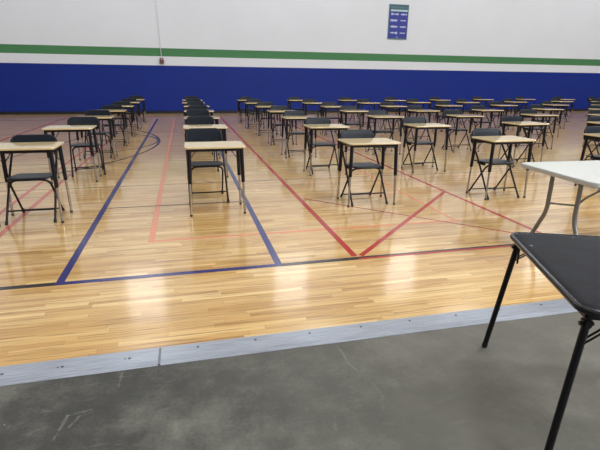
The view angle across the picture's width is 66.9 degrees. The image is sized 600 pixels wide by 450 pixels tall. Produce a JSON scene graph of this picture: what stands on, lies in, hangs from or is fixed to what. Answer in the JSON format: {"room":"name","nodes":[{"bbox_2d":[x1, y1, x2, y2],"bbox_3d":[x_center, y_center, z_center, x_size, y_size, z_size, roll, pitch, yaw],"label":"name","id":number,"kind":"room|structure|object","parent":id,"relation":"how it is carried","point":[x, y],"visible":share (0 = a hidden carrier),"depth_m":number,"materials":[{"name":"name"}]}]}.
{"room":"school gymnasium","nodes":[
{"label":"school gymnasium","id":0,"kind":"room"},
{"bbox_2d":[0,111,599,366],"bbox_3d":[5.040,-2.476,12.757,48.000,0.100,17.970,-4,18,-13],"label":"floor","id":1,"kind":"structure","parent":0,"point":[46,323],"depth_m":4.33,"materials":[{"name":"brown wood"}]},
{"bbox_2d":[5,134,64,224],"bbox_3d":[-2.826,-0.493,4.793,0.483,0.849,0.574,-4,18,-13],"label":"folding chair","id":2,"kind":"object","parent":1,"relation":"on","point":[40,137],"visible":0.76,"depth_m":4.80,"materials":[{"name":"grey plastic"}]},
{"bbox_2d":[0,142,72,226],"bbox_3d":[-2.787,-0.435,4.703,0.645,0.782,0.465,-4,18,-13],"label":"desk","id":3,"kind":"object","parent":1,"relation":"on","point":[14,147],"visible":0.94,"depth_m":4.62,"materials":[{"name":"beige laminate"}]},
{"bbox_2d":[0,139,108,236],"bbox_3d":[-3.726,-0.820,7.134,0.326,0.001,8.550,-4,18,-13],"label":"floor line","id":4,"kind":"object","parent":1,"relation":"on","point":[36,203],"depth_m":5.71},
{"bbox_2d":[41,125,101,183],"bbox_3d":[-3.266,-1.028,6.552,0.645,0.767,0.465,-4,18,-14],"label":"desk","id":5,"kind":"object","parent":1,"relation":"on","point":[52,128],"visible":0.92,"depth_m":6.40,"materials":[{"name":"wood"}]},
{"bbox_2d":[67,116,105,176],"bbox_3d":[-3.327,-1.228,7.056,0.483,0.849,0.574,-7,19,-22],"label":"folding chair","id":6,"kind":"object","parent":1,"relation":"on","point":[91,120],"visible":0.79,"depth_m":7.12,"materials":[{"name":"grey plastic"}]},
{"bbox_2d":[76,115,117,159],"bbox_3d":[-3.745,-1.611,8.361,0.645,0.756,0.465,-4,18,-14],"label":"desk","id":7,"kind":"object","parent":1,"relation":"on","point":[109,118],"visible":0.68,"depth_m":8.26,"materials":[{"name":"wood"}]},
{"bbox_2d":[84,110,112,158],"bbox_3d":[-3.809,-1.718,8.559,0.483,0.849,0.574,-3,18,-13],"label":"folding chair","id":8,"kind":"object","parent":1,"relation":"on","point":[88,112],"visible":0.62,"depth_m":8.64,"materials":[{"name":"grey plastic"}]},
{"bbox_2d":[96,109,129,146],"bbox_3d":[-4.135,-2.139,9.983,0.645,0.756,0.465,-4,18,-13],"label":"desk","id":9,"kind":"object","parent":1,"relation":"on","point":[123,111],"visible":0.61,"depth_m":9.90,"materials":[{"name":"wood"}]},
{"bbox_2d":[102,105,125,145],"bbox_3d":[-4.154,-2.210,10.074,0.483,0.849,0.574,-4,18,-14],"label":"folding chair","id":10,"kind":"object","parent":1,"relation":"on","point":[104,106],"visible":0.69,"depth_m":10.15,"materials":[{"name":"grey plastic"}]},
{"bbox_2d":[112,101,132,135],"bbox_3d":[-4.582,-2.735,11.688,0.483,0.849,0.574,-4,18,-14],"label":"folding chair","id":11,"kind":"object","parent":1,"relation":"on","point":[114,102],"visible":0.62,"depth_m":11.79,"materials":[{"name":"grey plastic"}]},
{"bbox_2d":[108,105,136,136],"bbox_3d":[-4.542,-2.649,11.553,0.645,0.756,0.465,-4,18,-13],"label":"desk","id":12,"kind":"object","parent":1,"relation":"on","point":[124,106],"visible":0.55,"depth_m":11.50,"materials":[{"name":"wood"}]},
{"bbox_2d":[117,102,141,129],"bbox_3d":[-4.973,-3.190,13.215,0.645,0.756,0.465,-4,18,-14],"label":"desk","id":13,"kind":"object","parent":1,"relation":"on","point":[135,103],"visible":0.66,"depth_m":13.10,"materials":[{"name":"wood"}]},
{"bbox_2d":[121,98,138,128],"bbox_3d":[-5.009,-3.260,13.302,0.483,0.849,0.574,-4,18,-13],"label":"folding chair","id":14,"kind":"object","parent":1,"relation":"on","point":[123,99],"visible":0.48,"depth_m":13.40,"materials":[{"name":"grey plastic"}]},
{"bbox_2d":[126,99,146,122],"bbox_3d":[-5.416,-3.745,14.923,0.645,0.756,0.465,-4,18,-13],"label":"desk","id":15,"kind":"object","parent":1,"relation":"on","point":[142,100],"visible":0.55,"depth_m":14.84,"materials":[{"name":"wood"}]},
{"bbox_2d":[129,96,144,121],"bbox_3d":[-5.554,-3.942,15.397,0.483,0.849,0.574,-4,18,-13],"label":"folding chair","id":16,"kind":"object","parent":1,"relation":"on","point":[135,97],"visible":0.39,"depth_m":15.48,"materials":[{"name":"grey plastic"}]},
{"bbox_2d":[184,96,197,98],"bbox_3d":[-3.695,-3.968,15.546,0.483,0.849,0.574,-4,18,-14],"label":"folding chair","id":17,"kind":"object","parent":1,"relation":"on","point":[185,97],"visible":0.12,"depth_m":15.67,"materials":[{"name":"grey plastic"}]},
{"bbox_2d":[185,99,200,104],"bbox_3d":[-3.168,-3.333,13.593,0.483,0.849,0.574,-4,18,-13],"label":"folding chair","id":18,"kind":"object","parent":1,"relation":"on","point":[187,100],"visible":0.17,"depth_m":13.72,"materials":[{"name":"grey plastic"}]},
{"bbox_2d":[187,102,203,109],"bbox_3d":[-2.721,-2.799,11.955,0.483,0.849,0.574,-4,18,-14],"label":"folding chair","id":19,"kind":"object","parent":1,"relation":"on","point":[188,103],"visible":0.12,"depth_m":12.08,"materials":[{"name":"grey plastic"}]},
{"bbox_2d":[188,105,207,109],"bbox_3d":[-2.316,-2.295,10.404,0.483,0.849,0.574,-3,18,-12],"label":"folding chair","id":20,"kind":"object","parent":1,"relation":"on","point":[190,106],"visible":0.09,"depth_m":10.53,"materials":[{"name":"grey plastic"}]},
{"bbox_2d":[186,109,212,154],"bbox_3d":[-2.006,-1.851,9.037,0.483,0.849,0.574,-4,18,-13],"label":"folding chair","id":21,"kind":"object","parent":1,"relation":"on","point":[191,112],"visible":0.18,"depth_m":9.16,"materials":[{"name":"grey plastic"}]},
{"bbox_2d":[186,116,218,171],"bbox_3d":[-1.608,-1.333,7.446,0.483,0.849,0.574,-4,18,-13],"label":"folding chair","id":22,"kind":"object","parent":1,"relation":"on","point":[191,120],"visible":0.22,"depth_m":7.57,"materials":[{"name":"grey plastic"}]},
{"bbox_2d":[184,116,220,158],"bbox_3d":[-1.838,-1.653,8.560,0.645,0.756,0.465,-4,18,-13],"label":"desk","id":23,"kind":"object","parent":1,"relation":"on","point":[216,118],"visible":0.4,"depth_m":8.36,"materials":[{"name":"metal"}]},
{"bbox_2d":[183,124,228,178],"bbox_3d":[-1.441,-1.135,6.969,0.645,0.756,0.465,-4,18,-13],"label":"desk","id":24,"kind":"object","parent":1,"relation":"on","point":[222,127],"visible":0.48,"depth_m":6.80,"materials":[{"name":"wood"}]},
{"bbox_2d":[185,128,229,204],"bbox_3d":[-1.158,-0.737,5.612,0.483,0.849,0.574,-4,18,-14],"label":"folding chair","id":25,"kind":"object","parent":1,"relation":"on","point":[192,134],"visible":0.7,"depth_m":5.71,"materials":[{"name":"grey plastic"}]},
{"bbox_2d":[184,141,245,216],"bbox_3d":[-0.950,-0.532,5.115,0.645,0.756,0.465,-4,18,-14],"label":"desk","id":26,"kind":"object","parent":1,"relation":"on","point":[208,146],"visible":1,"depth_m":4.92,"materials":[{"name":"wood"}]},
{"bbox_2d":[239,97,254,122],"bbox_3d":[-1.826,-3.955,15.572,0.483,0.849,0.574,-4,18,-13],"label":"folding chair","id":27,"kind":"object","parent":1,"relation":"on","point":[240,98],"visible":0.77,"depth_m":15.66,"materials":[{"name":"grey plastic"}]},
{"bbox_2d":[238,100,256,122],"bbox_3d":[-1.787,-3.855,15.396,0.645,0.756,0.465,-4,18,-13],"label":"desk","id":28,"kind":"object","parent":1,"relation":"on","point":[239,101],"visible":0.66,"depth_m":15.22,"materials":[{"name":"metal"}]},
{"bbox_2d":[246,99,263,128],"bbox_3d":[-1.369,-3.383,13.815,0.483,0.849,0.574,-4,18,-13],"label":"folding chair","id":29,"kind":"object","parent":1,"relation":"on","point":[247,100],"visible":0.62,"depth_m":13.88,"materials":[{"name":"grey plastic"}]},
{"bbox_2d":[244,102,267,128],"bbox_3d":[-1.324,-3.301,13.692,0.645,0.756,0.465,-4,18,-14],"label":"desk","id":30,"kind":"object","parent":1,"relation":"on","point":[247,104],"visible":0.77,"depth_m":13.64,"materials":[{"name":"wood"}]},
{"bbox_2d":[0,129,513,191],"bbox_3d":[-2.385,-1.590,9.574,18.000,0.001,6.663,-4,18,-13],"label":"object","id":31,"kind":"structure","parent":1,"relation":"on","point":[353,129],"depth_m":7.27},
{"bbox_2d":[257,102,276,135],"bbox_3d":[-0.900,-2.874,12.254,0.483,0.849,0.574,-3,18,-13],"label":"folding chair","id":32,"kind":"object","parent":1,"relation":"on","point":[258,103],"visible":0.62,"depth_m":12.34,"materials":[{"name":"grey plastic"}]},
{"bbox_2d":[255,106,280,135],"bbox_3d":[-0.847,-2.779,12.090,0.645,0.756,0.465,-4,18,-13],"label":"desk","id":33,"kind":"object","parent":1,"relation":"on","point":[258,107],"visible":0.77,"depth_m":11.92,"materials":[{"name":"wood"}]},
{"bbox_2d":[0,117,541,289],"bbox_3d":[-4.088,-1.805,10.178,15.000,0.002,15.164,-4,18,-13],"label":"court lines","id":34,"kind":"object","parent":1,"relation":"on","point":[61,280],"depth_m":4.59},
{"bbox_2d":[269,106,293,144],"bbox_3d":[-0.432,-2.318,10.544,0.483,0.849,0.574,-4,18,-13],"label":"folding chair","id":35,"kind":"object","parent":1,"relation":"on","point":[271,107],"visible":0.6,"depth_m":10.61,"materials":[{"name":"grey plastic"}]},
{"bbox_2d":[267,110,296,145],"bbox_3d":[-0.411,-2.245,10.449,0.645,0.756,0.465,-3,18,-13],"label":"desk","id":36,"kind":"object","parent":1,"relation":"on","point":[269,111],"visible":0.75,"depth_m":10.32,"materials":[{"name":"wood"}]},
{"bbox_2d":[288,97,303,122],"bbox_3d":[-0.136,-4.050,15.928,0.483,0.849,0.574,-4,18,-13],"label":"folding chair","id":37,"kind":"object","parent":1,"relation":"on","point":[289,98],"visible":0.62,"depth_m":16.04,"materials":[{"name":"grey plastic"}]},
{"bbox_2d":[283,111,309,157],"bbox_3d":[-0.054,-1.798,8.943,0.483,0.849,0.574,-4,18,-14],"label":"folding chair","id":38,"kind":"object","parent":1,"relation":"on","point":[286,113],"visible":0.62,"depth_m":9.02,"materials":[{"name":"grey plastic"}]},
{"bbox_2d":[288,100,304,121],"bbox_3d":[-0.095,-3.949,15.749,0.645,0.756,0.465,-3,18,-13],"label":"desk","id":39,"kind":"object","parent":1,"relation":"on","point":[288,100],"visible":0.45,"depth_m":15.44,"materials":[{"name":"wood"}]},
{"bbox_2d":[280,116,316,157],"bbox_3d":[-0.023,-1.720,8.836,0.645,0.756,0.465,-4,18,-14],"label":"desk","id":40,"kind":"object","parent":1,"relation":"on","point":[287,118],"visible":0.66,"depth_m":8.69,"materials":[{"name":"wood"}]},
{"bbox_2d":[303,99,318,116],"bbox_3d":[0.362,-3.531,14.338,0.483,0.849,0.574,-4,18,-13],"label":"folding chair","id":41,"kind":"object","parent":1,"relation":"on","point":[304,100],"visible":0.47,"depth_m":14.43,"materials":[{"name":"grey plastic"}]},
{"bbox_2d":[302,102,323,126],"bbox_3d":[0.411,-3.429,14.155,0.645,0.756,0.465,-4,18,-13],"label":"desk","id":42,"kind":"object","parent":1,"relation":"on","point":[306,103],"visible":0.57,"depth_m":13.98,"materials":[{"name":"wood"}]},
{"bbox_2d":[304,117,338,173],"bbox_3d":[0.356,-1.310,7.443,0.483,0.849,0.574,-4,18,-14],"label":"folding chair","id":43,"kind":"object","parent":1,"relation":"on","point":[310,120],"visible":0.82,"depth_m":7.53,"materials":[{"name":"grey plastic"}]},
{"bbox_2d":[303,124,349,175],"bbox_3d":[0.406,-1.208,7.261,0.645,0.756,0.465,-4,18,-13],"label":"desk","id":44,"kind":"object","parent":1,"relation":"on","point":[311,127],"visible":0.93,"depth_m":7.11,"materials":[{"name":"wood"}]},
{"bbox_2d":[320,106,340,134],"bbox_3d":[0.915,-2.862,12.412,0.645,0.756,0.465,-4,18,-14],"label":"desk","id":45,"kind":"object","parent":1,"relation":"on","point":[322,107],"visible":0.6,"depth_m":12.13,"materials":[{"name":"wood"}]},
{"bbox_2d":[321,102,341,134],"bbox_3d":[0.875,-2.946,12.540,0.483,0.849,0.574,-4,18,-14],"label":"folding chair","id":46,"kind":"object","parent":1,"relation":"on","point":[323,103],"visible":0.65,"depth_m":12.64,"materials":[{"name":"grey plastic"}]},
{"bbox_2d":[339,97,355,121],"bbox_3d":[1.692,-4.141,16.279,0.483,0.849,0.574,-3,18,-12],"label":"folding chair","id":47,"kind":"object","parent":1,"relation":"on","point":[340,98],"visible":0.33,"depth_m":16.38,"materials":[{"name":"grey plastic"}]},
{"bbox_2d":[338,100,357,121],"bbox_3d":[1.710,-4.067,16.180,0.645,0.756,0.465,-4,18,-13],"label":"desk","id":48,"kind":"object","parent":1,"relation":"on","point":[342,101],"visible":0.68,"depth_m":15.92,"materials":[{"name":"wood"}]},
{"bbox_2d":[340,106,361,129],"bbox_3d":[1.245,-2.423,10.931,0.483,0.849,0.574,-4,18,-13],"label":"folding chair","id":49,"kind":"object","parent":1,"relation":"on","point":[341,107],"visible":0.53,"depth_m":11.04,"materials":[{"name":"grey plastic"}]},
{"bbox_2d":[340,110,369,132],"bbox_3d":[1.295,-2.334,10.787,0.645,0.756,0.465,-3,18,-13],"label":"desk","id":50,"kind":"object","parent":1,"relation":"on","point":[343,111],"visible":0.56,"depth_m":10.63,"materials":[{"name":"wood"}]},
{"bbox_2d":[339,130,387,205],"bbox_3d":[0.782,-0.721,5.633,0.483,0.849,0.574,-4,18,-14],"label":"folding chair","id":51,"kind":"object","parent":1,"relation":"on","point":[345,134],"visible":0.76,"depth_m":5.70,"materials":[{"name":"grey plastic"}]},
{"bbox_2d":[357,99,373,125],"bbox_3d":[2.140,-3.646,14.759,0.483,0.849,0.574,-4,18,-14],"label":"folding chair","id":52,"kind":"object","parent":1,"relation":"on","point":[358,100],"visible":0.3,"depth_m":14.87,"materials":[{"name":"grey plastic"}]},
{"bbox_2d":[356,102,379,126],"bbox_3d":[2.188,-3.545,14.578,0.645,0.756,0.465,-4,18,-13],"label":"desk","id":53,"kind":"object","parent":1,"relation":"on","point":[361,103],"visible":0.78,"depth_m":14.40,"materials":[{"name":"wood"}]},
{"bbox_2d":[337,138,400,206],"bbox_3d":[0.820,-0.651,5.546,0.645,0.756,0.465,-4,18,-13],"label":"desk","id":54,"kind":"object","parent":1,"relation":"on","point":[353,143],"visible":0.98,"depth_m":5.38,"materials":[{"name":"wood"}]},
{"bbox_2d":[367,110,394,153],"bbox_3d":[1.692,-1.932,9.424,0.483,0.849,0.574,-4,18,-13],"label":"folding chair","id":55,"kind":"object","parent":1,"relation":"on","point":[370,112],"visible":0.66,"depth_m":9.51,"materials":[{"name":"grey plastic"}]},
{"bbox_2d":[365,115,403,154],"bbox_3d":[1.720,-1.853,9.310,0.645,0.756,0.465,-4,18,-13],"label":"desk","id":56,"kind":"object","parent":1,"relation":"on","point":[375,117],"visible":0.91,"depth_m":9.14,"materials":[{"name":"wood"}]},
{"bbox_2d":[380,102,399,131],"bbox_3d":[2.592,-3.095,13.065,0.483,0.849,0.574,-3,18,-13],"label":"folding chair","id":57,"kind":"object","parent":1,"relation":"on","point":[381,103],"visible":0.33,"depth_m":13.17,"materials":[{"name":"grey plastic"}]},
{"bbox_2d":[384,97,398,119],"bbox_3d":[3.413,-4.277,16.762,0.483,0.849,0.574,-4,18,-13],"label":"folding chair","id":58,"kind":"object","parent":1,"relation":"on","point":[386,98],"visible":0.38,"depth_m":16.87,"materials":[{"name":"grey plastic"}]},
{"bbox_2d":[380,105,406,133],"bbox_3d":[2.643,-3.000,12.902,0.645,0.756,0.465,-4,18,-13],"label":"desk","id":59,"kind":"object","parent":1,"relation":"on","point":[382,106],"visible":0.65,"depth_m":12.73,"materials":[{"name":"wood"}]},
{"bbox_2d":[385,100,405,120],"bbox_3d":[3.458,-4.181,16.596,0.645,0.756,0.465,-4,18,-14],"label":"desk","id":60,"kind":"object","parent":1,"relation":"on","point":[399,101],"visible":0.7,"depth_m":16.34,"materials":[{"name":"wood"}]},
{"bbox_2d":[406,99,421,116],"bbox_3d":[3.920,-3.852,15.463,0.483,0.849,0.574,-3,18,-12],"label":"folding chair","id":61,"kind":"object","parent":1,"relation":"on","point":[407,100],"visible":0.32,"depth_m":15.58,"materials":[{"name":"grey plastic"}]},
{"bbox_2d":[406,105,428,140],"bbox_3d":[2.970,-2.546,11.375,0.483,0.849,0.574,-4,18,-14],"label":"folding chair","id":62,"kind":"object","parent":1,"relation":"on","point":[410,107],"visible":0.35,"depth_m":11.48,"materials":[{"name":"grey plastic"}]},
{"bbox_2d":[407,102,430,118],"bbox_3d":[3.968,-3.746,15.267,0.645,0.756,0.465,-4,18,-14],"label":"desk","id":63,"kind":"object","parent":1,"relation":"on","point":[413,103],"visible":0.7,"depth_m":15.02,"materials":[{"name":"wood"}]},
{"bbox_2d":[402,117,437,169],"bbox_3d":[2.047,-1.391,7.758,0.483,0.849,0.574,-4,18,-13],"label":"folding chair","id":64,"kind":"object","parent":1,"relation":"on","point":[406,119],"visible":0.79,"depth_m":7.83,"materials":[{"name":"grey plastic"}]},
{"bbox_2d":[407,109,439,141],"bbox_3d":[3.023,-2.446,11.199,0.645,0.756,0.465,-4,18,-14],"label":"desk","id":65,"kind":"object","parent":1,"relation":"on","point":[429,111],"visible":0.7,"depth_m":10.99,"materials":[{"name":"wood"}]},
{"bbox_2d":[401,123,451,172],"bbox_3d":[2.092,-1.296,7.595,0.645,0.756,0.465,-4,18,-14],"label":"desk","id":66,"kind":"object","parent":1,"relation":"on","point":[416,126],"visible":0.99,"depth_m":7.45,"materials":[{"name":"wood"}]},
{"bbox_2d":[429,97,442,119],"bbox_3d":[5.261,-4.460,17.399,0.483,0.849,0.574,-4,18,-14],"label":"folding chair","id":67,"kind":"object","parent":1,"relation":"on","point":[430,97],"visible":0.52,"depth_m":17.50,"materials":[{"name":"grey plastic"}]},
{"bbox_2d":[428,99,450,120],"bbox_3d":[5.291,-4.379,17.278,0.645,0.756,0.465,-4,18,-14],"label":"desk","id":68,"kind":"object","parent":1,"relation":"on","point":[435,100],"visible":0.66,"depth_m":17.08,"materials":[{"name":"wood"}]},
{"bbox_2d":[436,101,454,131],"bbox_3d":[4.382,-3.257,13.632,0.483,0.849,0.574,-3,18,-12],"label":"folding chair","id":69,"kind":"object","parent":1,"relation":"on","point":[438,102],"visible":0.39,"depth_m":13.75,"materials":[{"name":"grey plastic"}]},
{"bbox_2d":[434,105,461,131],"bbox_3d":[4.411,-3.191,13.559,0.645,0.756,0.465,-4,18,-14],"label":"desk","id":70,"kind":"object","parent":1,"relation":"on","point":[443,106],"visible":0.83,"depth_m":13.33,"materials":[{"name":"wood"}]},
{"bbox_2d":[442,109,471,150],"bbox_3d":[3.434,-2.074,9.926,0.483,0.849,0.574,-4,18,-13],"label":"folding chair","id":71,"kind":"object","parent":1,"relation":"on","point":[447,111],"visible":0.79,"depth_m":10.02,"materials":[{"name":"grey plastic"}]},
{"bbox_2d":[454,99,469,123],"bbox_3d":[5.708,-3.945,15.817,0.483,0.849,0.574,-4,18,-14],"label":"folding chair","id":72,"kind":"object","parent":1,"relation":"on","point":[456,100],"visible":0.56,"depth_m":15.94,"materials":[{"name":"grey plastic"}]},
{"bbox_2d":[443,114,483,152],"bbox_3d":[3.496,-1.968,9.733,0.645,0.756,0.465,-3,18,-13],"label":"desk","id":73,"kind":"object","parent":1,"relation":"on","point":[458,116],"visible":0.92,"depth_m":9.55,"materials":[{"name":"wood"}]},
{"bbox_2d":[455,102,479,124],"bbox_3d":[5.756,-3.847,15.644,0.645,0.756,0.465,-4,18,-14],"label":"desk","id":74,"kind":"object","parent":1,"relation":"on","point":[463,103],"visible":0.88,"depth_m":15.38,"materials":[{"name":"wood"}]},
{"bbox_2d":[472,96,486,116],"bbox_3d":[7.286,-4.760,18.402,0.483,0.849,0.574,-4,18,-13],"label":"folding chair","id":75,"kind":"object","parent":1,"relation":"on","point":[474,97],"visible":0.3,"depth_m":18.52,"materials":[{"name":"grey plastic"}]},
{"bbox_2d":[470,105,491,136],"bbox_3d":[4.746,-2.670,11.824,0.483,0.849,0.574,-4,18,-14],"label":"folding chair","id":76,"kind":"object","parent":1,"relation":"on","point":[472,106],"visible":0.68,"depth_m":11.91,"materials":[{"name":"grey plastic"}]},
{"bbox_2d":[472,99,493,118],"bbox_3d":[7.337,-4.670,18.255,0.645,0.756,0.465,-4,18,-14],"label":"desk","id":77,"kind":"object","parent":1,"relation":"on","point":[480,100],"visible":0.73,"depth_m":18.00,"materials":[{"name":"wood"}]},
{"bbox_2d":[470,109,503,134],"bbox_3d":[4.778,-2.576,11.666,0.645,0.756,0.465,-4,18,-14],"label":"desk","id":78,"kind":"object","parent":1,"relation":"on","point":[474,110],"visible":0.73,"depth_m":11.56,"materials":[{"name":"wood"}]},
{"bbox_2d":[468,128,519,199],"bbox_3d":[2.574,-0.819,6.001,0.483,0.849,0.574,-4,18,-13],"label":"folding chair","id":79,"kind":"object","parent":1,"relation":"on","point":[478,131],"visible":0.82,"depth_m":6.07,"materials":[{"name":"grey plastic"}]},
{"bbox_2d":[488,101,508,129],"bbox_3d":[6.224,-3.424,14.219,0.483,0.849,0.574,-4,18,-14],"label":"folding chair","id":80,"kind":"object","parent":1,"relation":"on","point":[491,103],"visible":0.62,"depth_m":14.33,"materials":[{"name":"grey plastic"}]},
{"bbox_2d":[466,135,535,199],"bbox_3d":[2.608,-0.758,5.943,0.645,0.756,0.465,-4,18,-14],"label":"desk","id":81,"kind":"object","parent":1,"relation":"on","point":[494,140],"visible":0.93,"depth_m":5.78,"materials":[{"name":"wood"}]},
{"bbox_2d":[489,104,517,129],"bbox_3d":[6.270,-3.330,14.060,0.645,0.756,0.465,-4,18,-14],"label":"desk","id":82,"kind":"object","parent":1,"relation":"on","point":[502,105],"visible":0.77,"depth_m":13.85,"materials":[{"name":"wood"}]},
{"bbox_2d":[502,98,517,114],"bbox_3d":[7.715,-4.182,16.625,0.483,0.849,0.574,-3,18,-13],"label":"folding chair","id":83,"kind":"object","parent":1,"relation":"on","point":[504,99],"visible":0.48,"depth_m":16.73,"materials":[{"name":"grey plastic"}]},
{"bbox_2d":[503,101,525,120],"bbox_3d":[7.765,-4.082,16.446,0.645,0.756,0.465,-4,18,-14],"label":"desk","id":84,"kind":"object","parent":1,"relation":"on","point":[512,102],"visible":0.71,"depth_m":16.34,"materials":[{"name":"wood"}]},
{"bbox_2d":[500,116,534,166],"bbox_3d":[3.964,-1.528,8.254,0.483,0.849,0.574,-4,18,-13],"label":"folding chair","id":85,"kind":"object","parent":1,"relation":"on","point":[504,118],"visible":0.48,"depth_m":8.36,"materials":[{"name":"grey plastic"}]},
{"bbox_2d":[514,96,527,111],"bbox_3d":[9.341,-4.953,19.077,0.483,0.849,0.574,-4,18,-14],"label":"folding chair","id":86,"kind":"object","parent":1,"relation":"on","point":[516,97],"visible":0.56,"depth_m":19.18,"materials":[{"name":"grey plastic"}]},
{"bbox_2d":[498,121,548,167],"bbox_3d":[3.981,-1.450,8.143,0.645,0.756,0.465,-4,18,-14],"label":"desk","id":87,"kind":"object","parent":1,"relation":"on","point":[519,124],"visible":0.88,"depth_m":7.98,"materials":[{"name":"wood"}]},
{"bbox_2d":[513,99,535,115],"bbox_3d":[9.374,-4.881,18.986,0.645,0.756,0.465,-4,18,-14],"label":"desk","id":88,"kind":"object","parent":1,"relation":"on","point":[516,99],"visible":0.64,"depth_m":18.72,"materials":[{"name":"wood"}]},
{"bbox_2d":[518,109,547,148],"bbox_3d":[5.313,-2.178,10.319,0.483,0.849,0.574,-4,18,-13],"label":"folding chair","id":89,"kind":"object","parent":1,"relation":"on","point":[523,111],"visible":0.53,"depth_m":10.42,"materials":[{"name":"grey plastic"}]},
{"bbox_2d":[517,114,558,149],"bbox_3d":[5.336,-2.107,10.230,0.645,0.756,0.465,-4,18,-13],"label":"desk","id":90,"kind":"object","parent":1,"relation":"on","point":[534,116],"visible":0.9,"depth_m":10.06,"materials":[{"name":"wood"}]},
{"bbox_2d":[527,104,552,136],"bbox_3d":[6.658,-2.878,12.541,0.483,0.849,0.574,-4,18,-14],"label":"folding chair","id":91,"kind":"object","parent":1,"relation":"on","point":[531,106],"visible":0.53,"depth_m":12.63,"materials":[{"name":"grey plastic"}]},
{"bbox_2d":[531,108,563,137],"bbox_3d":[6.697,-2.783,12.378,0.645,0.756,0.465,-4,18,-14],"label":"desk","id":92,"kind":"object","parent":1,"relation":"on","point":[536,109],"visible":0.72,"depth_m":12.24,"materials":[{"name":"wood"}]},
{"bbox_2d":[541,101,560,128],"bbox_3d":[8.204,-3.603,14.846,0.483,0.849,0.574,-4,18,-14],"label":"folding chair","id":93,"kind":"object","parent":1,"relation":"on","point":[542,102],"visible":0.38,"depth_m":14.95,"materials":[{"name":"grey plastic"}]},
{"bbox_2d":[539,104,567,128],"bbox_3d":[8.232,-3.521,14.724,0.645,0.756,0.465,-4,18,-14],"label":"desk","id":94,"kind":"object","parent":1,"relation":"on","point":[552,105],"visible":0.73,"depth_m":14.58,"materials":[{"name":"wood"}]},
{"bbox_2d":[550,98,567,121],"bbox_3d":[9.893,-4.392,17.354,0.483,0.849,0.574,-4,18,-13],"label":"folding chair","id":95,"kind":"object","parent":1,"relation":"on","point":[551,99],"visible":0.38,"depth_m":17.45,"materials":[{"name":"grey plastic"}]},
{"bbox_2d":[521,160,599,234],"bbox_3d":[3.006,-0.136,4.051,1.860,0.741,0.900,-3,18,-11],"label":"folding table","id":96,"kind":"object","parent":1,"relation":"on","point":[583,173],"visible":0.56,"depth_m":3.86,"materials":[{"name":"white plastic"}]},
{"bbox_2d":[548,101,573,121],"bbox_3d":[9.918,-4.326,17.282,0.645,0.756,0.465,-4,18,-14],"label":"desk","id":97,"kind":"object","parent":1,"relation":"on","point":[559,102],"visible":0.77,"depth_m":17.08,"materials":[{"name":"wood"}]},
{"bbox_2d":[553,99,574,116],"bbox_3d":[11.264,-4.995,19.407,0.645,0.756,0.465,-4,18,-14],"label":"desk","id":98,"kind":"object","parent":1,"relation":"on","point":[560,99],"visible":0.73,"depth_m":19.16,"materials":[{"name":"wood"}]},
{"bbox_2d":[574,133,599,190],"bbox_3d":[4.383,-0.895,6.435,0.645,0.756,0.465,-4,18,-13],"label":"desk","id":99,"kind":"object","parent":1,"relation":"on","point":[588,135],"visible":0.84,"depth_m":6.45,"materials":[{"name":"metal"}]},
{"bbox_2d":[578,126,599,184],"bbox_3d":[4.379,-0.949,6.470,0.483,0.849,0.574,-4,18,-13],"label":"folding chair","id":100,"kind":"object","parent":1,"relation":"on","point":[590,129],"visible":0.57,"depth_m":6.56,"materials":[{"name":"grey plastic"}]},
{"bbox_2d":[583,116,599,160],"bbox_3d":[5.673,-1.567,8.435,0.483,0.849,0.574,-3,18,-11],"label":"folding chair","id":101,"kind":"object","parent":1,"relation":"on","point":[591,118],"visible":0.48,"depth_m":8.53,"materials":[{"name":"grey plastic"}]},
{"bbox_2d":[587,121,599,125],"bbox_3d":[5.677,-1.513,8.400,0.645,0.756,0.465,-4,18,-13],"label":"desk","id":102,"kind":"object","parent":1,"relation":"on","point":[594,123],"visible":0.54,"depth_m":8.35,"materials":[{"name":"wood"}]},
{"bbox_2d":[588,110,599,146],"bbox_3d":[6.987,-2.212,10.484,0.483,0.849,0.574,-4,18,-14],"label":"folding chair","id":103,"kind":"object","parent":1,"relation":"on","point":[589,111],"visible":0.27,"depth_m":10.59,"materials":[{"name":"grey plastic"}]},
{"bbox_2d":[0,0,599,111],"bbox_3d":[2.921,-10.059,19.581,48.000,10.300,0.200,-4,18,-13],"label":"wall","id":104,"kind":"structure","parent":0,"point":[56,55],"depth_m":19.46,"materials":[{"name":"paint"}]},
{"bbox_2d":[0,109,587,114],"bbox_3d":[2.892,-5.271,21.009,48.000,0.110,0.025,-4,18,-13],"label":"baseboard","id":105,"kind":"structure","parent":104,"relation":"attached to","point":[243,111],"depth_m":18.95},
{"bbox_2d":[387,4,408,39],"bbox_3d":[4.363,-9.017,20.168,0.940,1.430,0.028,-4,18,-13],"label":"banner","id":106,"kind":"object","parent":104,"relation":"attached to","point":[398,13],"visible":1,"depth_m":20.15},
{"bbox_2d":[0,312,599,449],"bbox_3d":[8.429,1.774,-0.307,48.000,0.100,10.330,-4,18,-13],"label":"floor","id":107,"kind":"structure","parent":0,"point":[441,389],"depth_m":2.15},
{"bbox_2d":[0,347,158,385],"bbox_3d":[-8.428,1.211,0.642,15.780,0.013,0.165,-4,18,-13],"label":"trim","id":108,"kind":"structure","parent":107,"relation":"on","point":[144,358],"depth_m":2.36,"materials":[{"name":"grey metal"}]},
{"bbox_2d":[160,299,577,365],"bbox_3d":[14.878,-0.305,6.194,32.208,0.013,0.165,-4,18,-13],"label":"trim","id":109,"kind":"structure","parent":107,"relation":"on","point":[176,354],"depth_m":2.71,"materials":[{"name":"grey metal"}]},
{"bbox_2d":[482,232,599,449],"bbox_3d":[1.453,0.519,2.019,0.941,0.709,0.917,3,18,7],"label":"table","id":110,"kind":"object","parent":107,"relation":"on","point":[570,262],"visible":1,"depth_m":1.90,"materials":[{"name":"black plastic"}]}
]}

